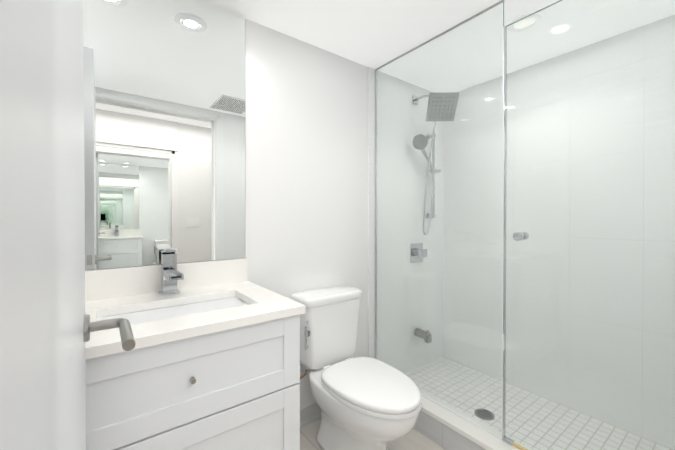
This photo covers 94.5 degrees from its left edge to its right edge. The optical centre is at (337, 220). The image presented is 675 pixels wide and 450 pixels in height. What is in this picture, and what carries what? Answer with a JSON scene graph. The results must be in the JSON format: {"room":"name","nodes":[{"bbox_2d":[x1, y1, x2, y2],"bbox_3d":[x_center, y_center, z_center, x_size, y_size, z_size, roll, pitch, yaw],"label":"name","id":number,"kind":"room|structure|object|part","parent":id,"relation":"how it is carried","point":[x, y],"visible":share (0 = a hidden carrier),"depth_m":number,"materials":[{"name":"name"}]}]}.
{"room":"bathroom","nodes":[
{"label":"bathroom","id":0,"kind":"room"},
{"bbox_2d":[83,0,367,408],"bbox_3d":[-0.505,0.077,1.650,1.717,2.240,0.106,0,1,-37],"label":"wall","id":1,"kind":"structure","parent":0,"point":[164,124],"depth_m":1.54,"materials":[{"name":"white paint"}]},
{"bbox_2d":[300,403,320,427],"bbox_3d":[-0.138,1.146,1.869,0.827,0.100,0.012,0,1,-37],"label":"baseboard","id":2,"kind":"structure","parent":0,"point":[310,414],"depth_m":1.83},
{"bbox_2d":[300,418,444,449],"bbox_3d":[-0.021,1.227,1.006,1.702,0.050,1.730,0,1,-37],"label":"floor","id":3,"kind":"structure","parent":0,"point":[413,439],"depth_m":1.69,"materials":[{"name":"tile"}]},
{"bbox_2d":[85,248,304,449],"bbox_3d":[-0.598,0.657,1.156,0.763,1.086,0.583,0,1,-37],"label":"bathroom vanity","id":4,"kind":"object","parent":3,"relation":"on","point":[210,360],"visible":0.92,"depth_m":1.02,"materials":[{"name":"white paint"}]},
{"bbox_2d":[85,258,304,359],"bbox_3d":[-0.598,0.268,1.153,0.763,0.146,0.583,0,1,-37],"label":"countertop","id":5,"kind":"structure","parent":4,"relation":"on","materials":[{"name":"white stone"}]},
{"bbox_2d":[97,297,236,318],"bbox_3d":[-0.572,0.409,1.143,0.522,0.137,0.299,0,1,-37],"label":"sink","id":6,"kind":"object","parent":5,"relation":"in","point":[206,304],"depth_m":1.19,"materials":[{"name":"white ceramic"}]},
{"bbox_2d":[158,248,183,295],"bbox_3d":[-0.686,0.211,1.291,0.072,0.196,0.197,0,1,-37],"label":"faucet","id":7,"kind":"object","parent":5,"relation":"on","point":[170,276],"depth_m":1.32,"materials":[{"name":"silver metal"}]},
{"bbox_2d":[290,285,421,449],"bbox_3d":[0.073,0.802,1.571,0.462,0.792,0.739,0,1,-37],"label":"toilet","id":8,"kind":"object","parent":3,"relation":"on","point":[366,403],"visible":0.88,"depth_m":1.55,"materials":[{"name":"white ceramic"}]},
{"bbox_3d":[-0.059,0.608,1.797,0.398,0.407,0.197,0,1,-37],"label":"tank","id":9,"kind":"part","parent":8,"relation":"part of","materials":[{"name":"white ceramic"}]},
{"bbox_3d":[0.128,1.002,1.553,0.378,0.392,0.635,0,1,-37],"label":"bowl","id":10,"kind":"part","parent":8,"relation":"part of","materials":[{"name":"white ceramic"}]},
{"bbox_3d":[0.161,0.783,1.508,0.372,0.044,0.534,0,1,-37],"label":"seat","id":11,"kind":"part","parent":8,"relation":"part of","materials":[{"name":"white plastic"}]},
{"bbox_2d":[414,389,532,449],"bbox_3d":[0.702,1.118,1.553,0.140,0.160,1.514,0,1,-37],"label":"sill","id":12,"kind":"structure","parent":3,"relation":"on","point":[444,428],"depth_m":1.62,"materials":[{"name":"stone"}]},
{"bbox_2d":[375,0,674,449],"bbox_3d":[0.722,-0.002,1.560,0.082,2.080,1.514,0,1,-37],"label":"glass","id":13,"kind":"object","parent":12,"relation":"on","point":[519,236],"visible":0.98,"depth_m":1.47,"materials":[{"name":"clear glass"}]},
{"bbox_2d":[368,67,443,373],"bbox_3d":[0.562,0.071,2.457,0.958,2.240,0.108,0,1,-37],"label":"wall","id":14,"kind":"structure","parent":0,"point":[394,184],"depth_m":2.33,"materials":[{"name":"tile"}]},
{"bbox_2d":[410,92,459,342],"bbox_3d":[0.738,-0.025,2.295,0.339,1.875,0.362,0,1,-37],"label":"shower fixture set","id":15,"kind":"object","parent":14,"relation":"attached to","point":[444,104],"depth_m":2.29,"materials":[{"name":"silver metal"}]},
{"bbox_3d":[0.655,0.867,2.387,0.060,0.090,0.125,0,1,-37],"label":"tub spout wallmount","id":16,"kind":"part","parent":15,"relation":"part of","materials":[{"name":"silver metal"}]},
{"bbox_3d":[0.700,-0.363,2.356,0.322,0.943,0.214,0,1,-37],"label":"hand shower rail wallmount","id":17,"kind":"part","parent":15,"relation":"part of","materials":[{"name":"silver metal"}]},
{"bbox_2d":[201,0,674,91],"bbox_3d":[0.367,-1.080,1.284,2.675,0.080,1.730,0,1,-37],"label":"ceiling","id":18,"kind":"structure","parent":0,"point":[374,34],"depth_m":1.69,"materials":[{"name":"white paint"}]},
{"bbox_2d":[507,12,542,31],"bbox_3d":[0.982,-1.039,1.637,0.160,0.015,0.160,0,1,-37],"label":"recessed light","id":19,"kind":"object","parent":18,"relation":"in","point":[536,22],"visible":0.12,"depth_m":1.63,"materials":[{"name":"white"}]},
{"bbox_2d":[443,14,674,449],"bbox_3d":[1.424,0.074,2.030,0.100,2.240,1.630,0,1,-37],"label":"wall","id":20,"kind":"structure","parent":0,"point":[554,137],"depth_m":1.91,"materials":[{"name":"tile"}]},
{"bbox_3d":[0.817,0.084,0.616,2.575,2.240,0.108,0,1,-37],"label":"wall","id":21,"kind":"structure","parent":0,"visible":0},
{"bbox_2d":[0,0,135,449],"bbox_3d":[-0.337,0.122,0.359,0.206,2.144,0.889,0,1,-37],"label":"door leaf","id":22,"kind":"structure","parent":21,"relation":"in","point":[42,309],"depth_m":0.20,"materials":[{"name":"white paint"}]},
{"bbox_3d":[-0.337,0.141,0.359,0.206,1.720,0.889,0,1,-37],"label":"door hardware","id":23,"kind":"part","parent":22,"relation":"part of","materials":[{"name":"silver metal"}]},
{"label":"outside","id":24,"kind":"structure","parent":0,"visible":0},
{"bbox_2d":[405,357,672,449],"bbox_3d":[1.050,1.201,1.817,0.763,0.090,1.530,0,1,-37],"label":"floor","id":25,"kind":"structure","parent":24,"point":[448,365],"depth_m":1.87,"materials":[{"name":"tile"}]},
{"bbox_2d":[474,408,494,419],"bbox_3d":[0.877,1.154,1.864,0.110,0.004,0.110,0,1,-37],"label":"shower drain","id":26,"kind":"object","parent":25,"relation":"on","point":[491,416],"depth_m":1.86,"materials":[{"name":"silver metal"}]}
]}

